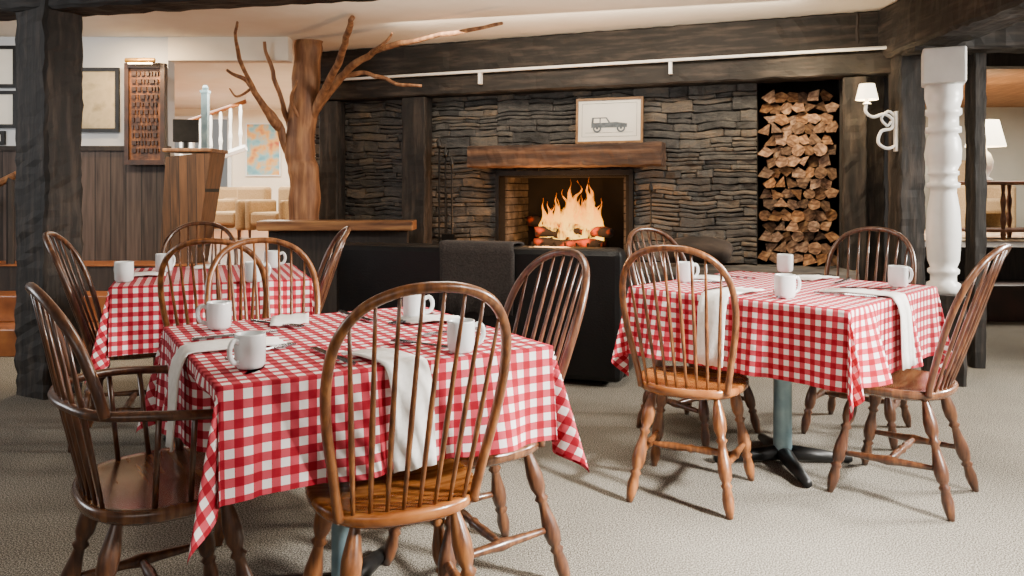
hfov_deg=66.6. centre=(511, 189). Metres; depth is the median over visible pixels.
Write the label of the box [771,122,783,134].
log
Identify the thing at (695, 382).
dining chair
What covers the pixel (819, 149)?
log
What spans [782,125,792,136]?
log
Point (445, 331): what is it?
knife
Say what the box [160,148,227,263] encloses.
podium
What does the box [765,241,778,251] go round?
log
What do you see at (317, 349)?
knife
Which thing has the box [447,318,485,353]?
coffee mug
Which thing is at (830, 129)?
log
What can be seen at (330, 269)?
dining chair
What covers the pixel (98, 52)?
wall
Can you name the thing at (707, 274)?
knife
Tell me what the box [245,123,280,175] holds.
painting
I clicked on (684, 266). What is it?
coffee mug
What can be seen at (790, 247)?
log
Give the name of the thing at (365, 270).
sofa
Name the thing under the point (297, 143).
tree
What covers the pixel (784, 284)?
coffee mug
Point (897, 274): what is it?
coffee mug
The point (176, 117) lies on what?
window
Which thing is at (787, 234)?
log
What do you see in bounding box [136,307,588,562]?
tablecloth
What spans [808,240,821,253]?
log
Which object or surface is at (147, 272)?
cloth napkin
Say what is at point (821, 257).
log
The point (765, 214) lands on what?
log
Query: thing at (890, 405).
dining chair
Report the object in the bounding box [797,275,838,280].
cloth napkin
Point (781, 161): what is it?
log
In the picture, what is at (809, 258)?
log
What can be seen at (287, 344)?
fork
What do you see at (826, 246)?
log
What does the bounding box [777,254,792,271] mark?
coffee mug
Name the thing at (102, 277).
platform
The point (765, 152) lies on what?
log
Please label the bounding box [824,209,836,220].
log
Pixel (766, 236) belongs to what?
log
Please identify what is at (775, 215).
log
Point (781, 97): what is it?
log
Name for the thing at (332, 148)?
timber post
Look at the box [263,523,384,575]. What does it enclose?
dining table
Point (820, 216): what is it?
log
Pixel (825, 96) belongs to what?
log
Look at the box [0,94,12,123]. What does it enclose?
print
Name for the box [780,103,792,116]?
log
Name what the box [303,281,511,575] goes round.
dining chair
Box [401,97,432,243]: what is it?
timber post
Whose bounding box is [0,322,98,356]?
trim
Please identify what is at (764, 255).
log
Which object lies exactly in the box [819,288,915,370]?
cloth napkin
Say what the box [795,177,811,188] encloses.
log
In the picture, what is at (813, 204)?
log
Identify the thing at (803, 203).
log
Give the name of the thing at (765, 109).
log
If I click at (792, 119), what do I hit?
log
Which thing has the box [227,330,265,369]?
coffee mug
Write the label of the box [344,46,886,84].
rail
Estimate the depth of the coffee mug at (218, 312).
2.35 m
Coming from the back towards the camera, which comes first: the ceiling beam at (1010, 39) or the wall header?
the wall header
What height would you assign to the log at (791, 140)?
0.096 m
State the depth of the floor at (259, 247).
7.25 m
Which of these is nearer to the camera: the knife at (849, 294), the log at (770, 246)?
the knife at (849, 294)
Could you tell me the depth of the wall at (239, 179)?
12.50 m
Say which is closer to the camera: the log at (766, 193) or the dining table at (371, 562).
the dining table at (371, 562)
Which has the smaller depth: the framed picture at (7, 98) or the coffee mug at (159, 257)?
the coffee mug at (159, 257)
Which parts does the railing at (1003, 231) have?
turned leg, turned leg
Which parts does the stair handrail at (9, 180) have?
rail, post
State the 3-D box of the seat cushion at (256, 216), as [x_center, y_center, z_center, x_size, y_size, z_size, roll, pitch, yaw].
[-2.760,0.339,9.183,0.448,0.160,0.440,0,0,30]
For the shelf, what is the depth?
8.39 m
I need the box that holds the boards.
[925,69,1023,106]
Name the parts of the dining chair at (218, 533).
leg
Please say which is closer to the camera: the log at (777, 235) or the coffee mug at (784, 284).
the coffee mug at (784, 284)
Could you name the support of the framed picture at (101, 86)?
attached to the wall at (98, 52)
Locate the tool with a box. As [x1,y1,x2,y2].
[437,138,454,243]
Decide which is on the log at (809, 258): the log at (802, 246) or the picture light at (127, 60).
the log at (802, 246)
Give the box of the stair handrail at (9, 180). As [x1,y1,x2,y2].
[0,171,15,263]
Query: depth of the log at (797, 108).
6.00 m
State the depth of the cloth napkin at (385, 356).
1.88 m
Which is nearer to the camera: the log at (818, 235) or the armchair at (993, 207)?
the log at (818, 235)
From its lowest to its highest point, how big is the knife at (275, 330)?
0.009 m
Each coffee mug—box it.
[114,261,133,282]
[155,253,175,271]
[195,300,231,329]
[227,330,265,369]
[244,261,270,281]
[264,250,286,267]
[403,294,433,316]
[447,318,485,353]
[676,261,698,281]
[774,273,800,298]
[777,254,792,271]
[888,265,912,287]
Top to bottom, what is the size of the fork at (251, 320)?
0.007 m
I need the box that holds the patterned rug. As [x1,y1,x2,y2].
[924,229,1023,241]
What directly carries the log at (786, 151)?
on the log at (794, 160)
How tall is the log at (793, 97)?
0.082 m
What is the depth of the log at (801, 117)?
6.04 m
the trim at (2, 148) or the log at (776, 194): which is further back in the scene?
the trim at (2, 148)
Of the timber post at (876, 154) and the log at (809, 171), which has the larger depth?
the log at (809, 171)
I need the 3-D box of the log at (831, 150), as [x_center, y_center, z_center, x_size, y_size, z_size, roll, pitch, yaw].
[2.506,-0.310,6.138,0.082,0.079,0.352,0,0,22]
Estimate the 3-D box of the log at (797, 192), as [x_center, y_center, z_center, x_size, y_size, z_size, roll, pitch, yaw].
[2.237,0.038,6.153,0.094,0.093,0.364,0,0,20]
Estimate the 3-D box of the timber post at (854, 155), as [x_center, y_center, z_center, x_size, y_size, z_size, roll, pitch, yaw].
[2.520,0.190,5.737,0.180,2.020,0.194,0,0,21]
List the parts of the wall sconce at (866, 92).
lamp shade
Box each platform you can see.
[0,266,186,290]
[924,227,1023,280]
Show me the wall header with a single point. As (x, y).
(993, 60)
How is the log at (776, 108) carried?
on the log at (781, 120)
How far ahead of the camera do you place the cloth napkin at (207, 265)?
4.18 m
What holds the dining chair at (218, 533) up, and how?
on the floor at (879, 519)
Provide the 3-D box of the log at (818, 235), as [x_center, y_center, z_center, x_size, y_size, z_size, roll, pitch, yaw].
[2.436,0.356,6.165,0.116,0.082,0.362,0,0,20]
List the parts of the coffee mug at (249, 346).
handle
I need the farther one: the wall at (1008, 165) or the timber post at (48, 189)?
the wall at (1008, 165)
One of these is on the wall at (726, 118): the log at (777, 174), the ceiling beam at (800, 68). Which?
the ceiling beam at (800, 68)
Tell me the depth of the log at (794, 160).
6.01 m
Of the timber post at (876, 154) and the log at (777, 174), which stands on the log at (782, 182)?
the log at (777, 174)
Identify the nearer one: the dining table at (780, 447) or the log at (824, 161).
the dining table at (780, 447)
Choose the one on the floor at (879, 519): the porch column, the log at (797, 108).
the porch column
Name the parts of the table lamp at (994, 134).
lamp shade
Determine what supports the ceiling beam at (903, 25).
attached to the ceiling
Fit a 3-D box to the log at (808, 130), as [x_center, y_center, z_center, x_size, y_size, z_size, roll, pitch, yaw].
[2.348,-0.465,6.163,0.107,0.099,0.389,0,0,20]
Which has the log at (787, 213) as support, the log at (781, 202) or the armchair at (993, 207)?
the log at (781, 202)
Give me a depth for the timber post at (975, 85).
5.24 m
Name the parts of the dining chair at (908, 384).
leg, leg, seat, leg, leg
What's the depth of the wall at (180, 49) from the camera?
6.62 m
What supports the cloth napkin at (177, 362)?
on the tablecloth at (262, 436)
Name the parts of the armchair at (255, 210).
armrest, backrest, armrest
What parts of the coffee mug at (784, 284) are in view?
handle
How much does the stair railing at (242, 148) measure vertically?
1.169 m
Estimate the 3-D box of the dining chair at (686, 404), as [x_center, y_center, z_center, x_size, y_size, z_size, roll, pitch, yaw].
[0.878,0.700,3.945,0.445,1.007,0.591,0,0,-38]
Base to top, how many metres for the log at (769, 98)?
0.114 m
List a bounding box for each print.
[0,49,12,83]
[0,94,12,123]
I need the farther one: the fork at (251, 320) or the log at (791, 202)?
the log at (791, 202)
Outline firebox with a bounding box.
[495,170,634,259]
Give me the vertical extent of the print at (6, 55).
0.296 m
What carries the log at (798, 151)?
on the log at (794, 160)
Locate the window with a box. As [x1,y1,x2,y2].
[175,116,231,186]
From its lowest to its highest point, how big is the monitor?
0.250 m
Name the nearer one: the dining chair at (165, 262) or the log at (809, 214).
the dining chair at (165, 262)
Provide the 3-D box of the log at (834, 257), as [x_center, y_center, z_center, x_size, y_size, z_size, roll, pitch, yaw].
[2.519,0.535,6.168,0.105,0.104,0.415,0,0,21]
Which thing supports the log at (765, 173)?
on the log at (771, 182)
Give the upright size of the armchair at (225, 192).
0.640 m
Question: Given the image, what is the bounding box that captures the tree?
[226,15,502,219]
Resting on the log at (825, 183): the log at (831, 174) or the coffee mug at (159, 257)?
the log at (831, 174)
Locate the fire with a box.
[539,185,603,239]
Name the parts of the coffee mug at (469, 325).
handle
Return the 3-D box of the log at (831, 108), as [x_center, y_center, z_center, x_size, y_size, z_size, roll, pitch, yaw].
[2.499,-0.630,6.097,0.111,0.079,0.365,0,0,21]
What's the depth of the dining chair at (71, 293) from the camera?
3.79 m
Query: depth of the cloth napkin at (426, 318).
2.49 m
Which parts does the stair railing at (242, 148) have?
handrail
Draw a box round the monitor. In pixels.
[173,119,198,147]
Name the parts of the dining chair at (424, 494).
leg, leg, seat, leg, leg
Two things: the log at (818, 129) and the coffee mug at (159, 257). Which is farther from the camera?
the log at (818, 129)
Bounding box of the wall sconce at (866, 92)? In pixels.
[855,83,897,150]
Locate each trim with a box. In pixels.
[0,146,170,150]
[0,291,107,321]
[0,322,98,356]
[629,262,858,283]
[925,281,1023,321]
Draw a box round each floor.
[0,227,267,265]
[0,322,1023,575]
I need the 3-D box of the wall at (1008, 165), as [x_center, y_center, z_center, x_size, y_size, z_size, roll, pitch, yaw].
[5.000,-0.050,11.550,6.000,2.500,0.100,0,0,0]
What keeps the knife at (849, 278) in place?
on the tablecloth at (847, 344)
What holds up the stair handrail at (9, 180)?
on the floor at (259, 247)
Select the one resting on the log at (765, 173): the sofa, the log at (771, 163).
the log at (771, 163)
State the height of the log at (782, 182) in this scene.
0.095 m
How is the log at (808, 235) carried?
on the log at (802, 246)
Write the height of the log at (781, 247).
0.102 m
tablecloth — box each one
[84,263,313,383]
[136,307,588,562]
[611,271,951,421]
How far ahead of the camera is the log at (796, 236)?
6.02 m
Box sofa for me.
[337,242,640,383]
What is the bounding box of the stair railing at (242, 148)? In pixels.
[179,99,247,157]
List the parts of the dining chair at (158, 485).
leg, leg, arm rail, seat, arm post, leg, leg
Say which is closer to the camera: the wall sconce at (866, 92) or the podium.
the wall sconce at (866, 92)
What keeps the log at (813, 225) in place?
on the log at (808, 235)
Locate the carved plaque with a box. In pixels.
[124,63,166,164]
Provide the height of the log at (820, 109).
0.088 m
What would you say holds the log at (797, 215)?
on the log at (792, 226)
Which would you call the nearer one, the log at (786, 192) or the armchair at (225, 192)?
the log at (786, 192)
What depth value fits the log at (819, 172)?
5.94 m
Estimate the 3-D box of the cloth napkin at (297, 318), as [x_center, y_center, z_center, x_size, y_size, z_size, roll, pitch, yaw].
[-0.713,0.412,2.507,0.116,0.015,0.223,0,0,-14]
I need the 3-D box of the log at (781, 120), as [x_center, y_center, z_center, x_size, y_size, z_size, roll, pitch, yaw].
[2.177,-0.547,6.250,0.116,0.104,0.417,0,0,22]
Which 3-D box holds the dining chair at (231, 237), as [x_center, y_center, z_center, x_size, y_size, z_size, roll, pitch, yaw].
[-1.855,0.700,4.599,0.445,1.007,0.591,0,0,-18]
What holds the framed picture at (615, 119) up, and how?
on the mantel beam at (628, 154)
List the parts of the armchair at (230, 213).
armrest, armrest, backrest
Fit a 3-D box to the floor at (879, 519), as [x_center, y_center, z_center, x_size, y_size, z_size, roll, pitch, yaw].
[-0.500,1.250,5.500,17.000,0.100,17.000,0,0,0]
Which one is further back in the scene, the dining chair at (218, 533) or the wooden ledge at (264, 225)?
the wooden ledge at (264, 225)
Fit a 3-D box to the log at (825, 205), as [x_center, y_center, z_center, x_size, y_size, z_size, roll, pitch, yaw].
[2.455,0.130,6.136,0.086,0.101,0.356,0,0,21]
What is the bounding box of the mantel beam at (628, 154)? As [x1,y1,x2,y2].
[467,141,665,168]
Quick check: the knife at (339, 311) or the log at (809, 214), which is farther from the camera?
the log at (809, 214)
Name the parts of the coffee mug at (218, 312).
handle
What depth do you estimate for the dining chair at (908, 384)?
2.94 m
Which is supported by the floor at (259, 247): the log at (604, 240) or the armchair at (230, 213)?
the armchair at (230, 213)
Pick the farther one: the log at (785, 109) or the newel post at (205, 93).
the newel post at (205, 93)
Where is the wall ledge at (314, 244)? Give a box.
[268,231,408,313]
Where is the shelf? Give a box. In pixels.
[961,228,1023,231]
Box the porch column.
[921,46,967,386]
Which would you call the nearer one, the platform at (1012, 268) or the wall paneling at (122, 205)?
the wall paneling at (122, 205)
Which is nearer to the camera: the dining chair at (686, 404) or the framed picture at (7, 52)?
the dining chair at (686, 404)
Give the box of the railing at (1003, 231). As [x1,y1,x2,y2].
[958,181,1023,239]
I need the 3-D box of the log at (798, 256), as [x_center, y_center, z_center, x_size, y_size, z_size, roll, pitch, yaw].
[2.267,0.530,6.186,0.098,0.080,0.352,0,0,20]
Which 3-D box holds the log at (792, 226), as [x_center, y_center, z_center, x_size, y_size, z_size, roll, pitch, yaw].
[2.222,0.281,6.184,0.109,0.090,0.366,0,0,21]
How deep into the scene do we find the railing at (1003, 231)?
8.39 m
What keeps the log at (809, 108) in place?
on the log at (801, 117)
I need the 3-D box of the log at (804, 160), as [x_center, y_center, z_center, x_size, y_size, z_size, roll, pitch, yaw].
[2.291,-0.225,6.157,0.113,0.082,0.356,0,0,21]
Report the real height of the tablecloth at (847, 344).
0.410 m
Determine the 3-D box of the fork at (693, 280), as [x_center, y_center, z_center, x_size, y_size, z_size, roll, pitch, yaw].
[0.875,0.416,3.561,0.220,0.007,0.024,0,0,16]
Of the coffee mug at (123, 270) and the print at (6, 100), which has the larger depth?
the print at (6, 100)
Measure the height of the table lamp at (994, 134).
0.670 m
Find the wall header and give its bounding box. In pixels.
[986,53,1023,68]
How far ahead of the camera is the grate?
6.67 m
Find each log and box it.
[526,216,586,234]
[533,237,603,246]
[535,226,594,239]
[550,237,607,246]
[580,226,613,237]
[757,248,771,260]
[758,123,771,138]
[758,146,773,158]
[758,167,774,178]
[758,229,772,241]
[759,103,772,116]
[759,209,771,220]
[760,189,772,197]
[761,90,775,104]
[762,220,777,233]
[763,177,777,187]
[763,199,778,209]
[764,116,775,125]
[764,133,777,148]
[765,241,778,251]
[767,157,776,169]
[768,209,783,220]
[769,249,780,262]
[770,104,781,115]
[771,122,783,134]
[771,146,783,157]
[771,168,781,178]
[771,188,784,199]
[771,230,783,241]
[773,198,789,206]
[773,240,787,251]
[774,220,785,229]
[775,92,788,105]
[775,113,789,128]
[775,134,787,146]
[775,176,786,186]
[776,156,788,167]
[779,166,793,176]
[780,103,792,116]
[780,146,792,156]
[780,208,790,220]
[781,189,794,198]
[781,231,791,242]
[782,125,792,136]
[785,220,798,231]
[786,92,798,105]
[786,135,799,146]
[786,177,798,188]
[786,239,799,252]
[787,115,796,125]
[787,155,801,167]
[787,199,799,209]
[790,189,801,200]
[790,209,804,222]
[791,103,804,114]
[791,122,804,136]
[791,144,804,157]
[791,230,803,241]
[792,167,805,177]
[793,251,803,262]
[794,240,808,252]
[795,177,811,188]
[796,112,807,124]
[796,198,808,207]
[797,220,808,231]
[798,92,807,107]
[799,134,809,145]
[799,155,809,166]
[803,144,814,156]
[803,189,814,198]
[803,207,815,220]
[803,231,814,240]
[803,251,816,265]
[804,103,816,113]
[804,123,814,136]
[805,167,813,176]
[807,89,819,104]
[807,114,821,125]
[807,156,818,167]
[807,219,819,231]
[808,199,819,209]
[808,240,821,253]
[809,131,822,146]
[810,179,821,188]
[812,121,825,135]
[813,101,826,114]
[813,142,826,157]
[813,230,825,240]
[814,167,826,178]
[814,187,826,199]
[814,209,826,221]
[816,252,826,265]
[818,153,830,167]
[819,89,832,104]
[819,113,832,124]
[819,220,831,230]
[820,178,831,188]
[820,200,829,212]
[821,241,831,254]
[822,135,832,146]
[823,121,837,135]
[824,102,839,115]
[824,188,838,197]
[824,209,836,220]
[824,230,838,242]
[825,145,835,155]
[825,252,836,265]
[826,167,836,180]
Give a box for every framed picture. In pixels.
[0,45,15,87]
[0,91,15,127]
[0,131,5,144]
[82,68,119,131]
[575,96,643,143]
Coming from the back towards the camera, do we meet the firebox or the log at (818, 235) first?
the firebox
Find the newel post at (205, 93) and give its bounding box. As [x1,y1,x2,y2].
[200,85,210,147]
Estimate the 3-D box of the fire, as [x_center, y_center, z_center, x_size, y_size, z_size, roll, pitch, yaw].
[0.523,0.171,6.878,0.635,0.577,0.263,0,0,21]
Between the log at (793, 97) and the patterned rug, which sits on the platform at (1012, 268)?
the patterned rug
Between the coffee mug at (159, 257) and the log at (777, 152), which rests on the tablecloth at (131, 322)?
the coffee mug at (159, 257)
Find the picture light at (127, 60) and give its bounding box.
[124,58,155,63]
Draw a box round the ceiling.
[0,0,897,108]
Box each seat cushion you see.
[214,211,234,224]
[251,211,278,225]
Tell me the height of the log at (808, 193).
0.080 m
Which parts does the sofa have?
armrest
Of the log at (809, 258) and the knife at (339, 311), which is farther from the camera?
the log at (809, 258)
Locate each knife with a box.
[191,329,277,340]
[310,346,355,364]
[338,310,372,321]
[415,325,486,335]
[707,274,755,278]
[814,291,877,297]
[832,277,851,283]
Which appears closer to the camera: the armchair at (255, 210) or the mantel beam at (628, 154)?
the mantel beam at (628, 154)
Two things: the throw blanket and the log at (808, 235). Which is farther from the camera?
the log at (808, 235)
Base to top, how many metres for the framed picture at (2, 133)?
0.119 m
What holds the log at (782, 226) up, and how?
on the log at (777, 235)
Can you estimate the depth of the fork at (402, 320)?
2.45 m
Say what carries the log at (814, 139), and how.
on the log at (819, 149)
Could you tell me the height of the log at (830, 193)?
0.081 m
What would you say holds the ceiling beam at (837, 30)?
attached to the ceiling
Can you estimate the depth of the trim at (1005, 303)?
7.10 m
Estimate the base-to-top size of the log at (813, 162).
0.102 m
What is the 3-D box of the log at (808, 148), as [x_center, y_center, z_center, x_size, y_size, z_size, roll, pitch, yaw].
[2.351,-0.317,6.156,0.101,0.107,0.397,0,0,21]
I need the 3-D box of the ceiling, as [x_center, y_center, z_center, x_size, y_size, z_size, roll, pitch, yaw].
[-0.500,-1.350,5.500,17.000,0.100,17.000,0,0,0]
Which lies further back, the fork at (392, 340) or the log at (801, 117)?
the log at (801, 117)
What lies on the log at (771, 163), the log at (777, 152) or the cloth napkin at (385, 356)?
the log at (777, 152)
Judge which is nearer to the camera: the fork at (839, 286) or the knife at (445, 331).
the knife at (445, 331)
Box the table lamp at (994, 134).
[965,119,1006,180]
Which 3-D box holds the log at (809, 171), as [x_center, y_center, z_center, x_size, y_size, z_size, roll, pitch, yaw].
[2.359,-0.131,6.176,0.089,0.099,0.352,0,0,20]
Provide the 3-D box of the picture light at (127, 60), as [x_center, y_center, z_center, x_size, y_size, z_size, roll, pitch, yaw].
[-3.056,-1.068,6.462,0.240,0.066,0.144,0,0,0]
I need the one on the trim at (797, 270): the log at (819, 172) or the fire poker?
the fire poker
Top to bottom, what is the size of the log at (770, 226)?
0.114 m
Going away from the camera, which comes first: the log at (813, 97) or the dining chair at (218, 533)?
the dining chair at (218, 533)
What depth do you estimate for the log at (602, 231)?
6.64 m
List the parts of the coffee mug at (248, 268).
handle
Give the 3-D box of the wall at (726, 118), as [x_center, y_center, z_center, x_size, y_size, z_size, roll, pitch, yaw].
[0.288,0.128,6.716,4.675,2.144,0.131,0,0,21]
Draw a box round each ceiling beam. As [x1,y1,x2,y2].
[0,0,376,20]
[319,51,890,102]
[320,10,879,82]
[876,0,1023,57]
[901,21,1023,55]
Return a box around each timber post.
[14,0,83,399]
[319,101,345,219]
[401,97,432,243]
[841,76,868,280]
[854,11,885,281]
[888,54,925,284]
[964,53,986,368]
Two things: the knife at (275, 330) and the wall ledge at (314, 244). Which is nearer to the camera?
the knife at (275, 330)
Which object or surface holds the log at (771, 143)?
on the log at (765, 152)
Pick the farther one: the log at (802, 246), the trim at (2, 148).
the trim at (2, 148)
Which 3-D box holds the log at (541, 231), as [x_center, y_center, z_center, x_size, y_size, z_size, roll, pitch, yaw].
[0.504,0.383,6.855,0.611,0.133,0.096,0,0,1]
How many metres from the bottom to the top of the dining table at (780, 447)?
0.767 m
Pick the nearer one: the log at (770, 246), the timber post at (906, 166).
the timber post at (906, 166)
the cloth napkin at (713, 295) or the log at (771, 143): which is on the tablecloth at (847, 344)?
the cloth napkin at (713, 295)
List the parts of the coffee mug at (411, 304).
handle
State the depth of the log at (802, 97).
6.02 m
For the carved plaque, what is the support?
attached to the wall paneling at (122, 205)
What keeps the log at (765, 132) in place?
on the log at (771, 143)
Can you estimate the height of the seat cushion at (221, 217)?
0.160 m
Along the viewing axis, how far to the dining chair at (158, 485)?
1.88 m
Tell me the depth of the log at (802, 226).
6.03 m
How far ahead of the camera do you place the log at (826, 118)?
5.95 m
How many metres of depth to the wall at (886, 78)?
5.90 m
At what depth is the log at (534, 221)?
7.00 m
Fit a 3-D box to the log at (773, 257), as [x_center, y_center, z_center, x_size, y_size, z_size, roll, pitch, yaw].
[2.122,0.526,6.247,0.106,0.093,0.382,0,0,21]
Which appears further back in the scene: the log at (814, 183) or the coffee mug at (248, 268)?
the log at (814, 183)
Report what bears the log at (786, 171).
on the log at (791, 183)
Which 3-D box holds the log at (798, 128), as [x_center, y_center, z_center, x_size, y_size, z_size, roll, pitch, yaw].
[2.263,-0.473,6.167,0.103,0.099,0.403,0,0,20]
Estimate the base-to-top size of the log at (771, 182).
0.089 m
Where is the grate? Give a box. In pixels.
[531,242,599,246]
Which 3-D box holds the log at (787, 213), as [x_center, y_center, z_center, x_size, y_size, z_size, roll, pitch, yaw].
[2.207,0.192,6.232,0.102,0.107,0.396,0,0,22]
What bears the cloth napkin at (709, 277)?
on the tablecloth at (847, 344)
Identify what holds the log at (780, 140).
on the log at (786, 151)
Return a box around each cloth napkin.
[134,271,165,275]
[165,337,286,451]
[194,264,222,268]
[270,313,308,325]
[341,347,436,472]
[396,315,459,323]
[694,275,724,280]
[697,287,763,367]
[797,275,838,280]
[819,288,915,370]
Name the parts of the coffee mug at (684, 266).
handle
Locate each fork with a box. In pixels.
[224,342,295,359]
[250,319,304,327]
[388,313,433,324]
[390,339,446,347]
[693,280,725,282]
[839,286,896,289]
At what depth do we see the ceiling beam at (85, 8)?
4.43 m
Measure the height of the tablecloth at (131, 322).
0.404 m
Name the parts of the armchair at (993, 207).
backrest, armrest, armrest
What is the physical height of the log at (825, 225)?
0.071 m
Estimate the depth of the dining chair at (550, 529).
2.40 m
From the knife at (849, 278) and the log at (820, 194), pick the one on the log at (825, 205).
the log at (820, 194)
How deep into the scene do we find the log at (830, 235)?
5.92 m
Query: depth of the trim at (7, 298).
5.90 m
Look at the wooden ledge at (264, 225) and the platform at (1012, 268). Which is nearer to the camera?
the wooden ledge at (264, 225)
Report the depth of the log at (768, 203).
6.08 m
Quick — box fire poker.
[649,182,652,243]
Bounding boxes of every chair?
[25,282,252,575]
[42,231,165,452]
[157,238,266,447]
[161,221,237,266]
[204,237,320,545]
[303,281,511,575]
[317,226,350,310]
[383,248,589,575]
[619,245,754,519]
[627,227,759,446]
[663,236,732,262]
[801,227,916,449]
[827,243,1011,521]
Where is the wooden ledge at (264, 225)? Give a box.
[257,220,416,230]
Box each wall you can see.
[0,37,174,155]
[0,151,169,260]
[168,37,291,62]
[175,109,289,210]
[315,83,839,267]
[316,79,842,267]
[884,77,888,281]
[924,107,1023,226]
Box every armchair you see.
[214,186,271,240]
[218,187,238,200]
[245,186,289,237]
[957,160,1015,227]
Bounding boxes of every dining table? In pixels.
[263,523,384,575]
[713,379,852,487]
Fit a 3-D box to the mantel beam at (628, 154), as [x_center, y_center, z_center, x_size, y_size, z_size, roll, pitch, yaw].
[0.426,-0.284,6.477,1.659,0.198,0.213,0,0,21]
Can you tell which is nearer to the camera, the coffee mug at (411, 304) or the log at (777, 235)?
the coffee mug at (411, 304)
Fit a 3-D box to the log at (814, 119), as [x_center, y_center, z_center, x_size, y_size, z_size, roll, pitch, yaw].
[2.386,-0.545,6.145,0.106,0.080,0.374,0,0,22]
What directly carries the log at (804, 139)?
on the log at (798, 151)
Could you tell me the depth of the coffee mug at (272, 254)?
4.20 m
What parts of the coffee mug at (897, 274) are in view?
handle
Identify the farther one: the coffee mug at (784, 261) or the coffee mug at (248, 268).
the coffee mug at (784, 261)
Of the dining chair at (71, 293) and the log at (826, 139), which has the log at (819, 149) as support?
the log at (826, 139)
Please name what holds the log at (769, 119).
on the log at (765, 132)
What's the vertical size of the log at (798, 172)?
0.085 m
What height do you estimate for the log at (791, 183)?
0.100 m
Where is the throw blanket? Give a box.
[438,240,524,315]
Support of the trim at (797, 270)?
attached to the wall at (726, 118)
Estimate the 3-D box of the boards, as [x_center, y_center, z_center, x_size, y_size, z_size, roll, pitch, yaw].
[5.500,-1.240,9.250,5.000,0.040,4.500,0,0,0]
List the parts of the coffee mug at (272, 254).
handle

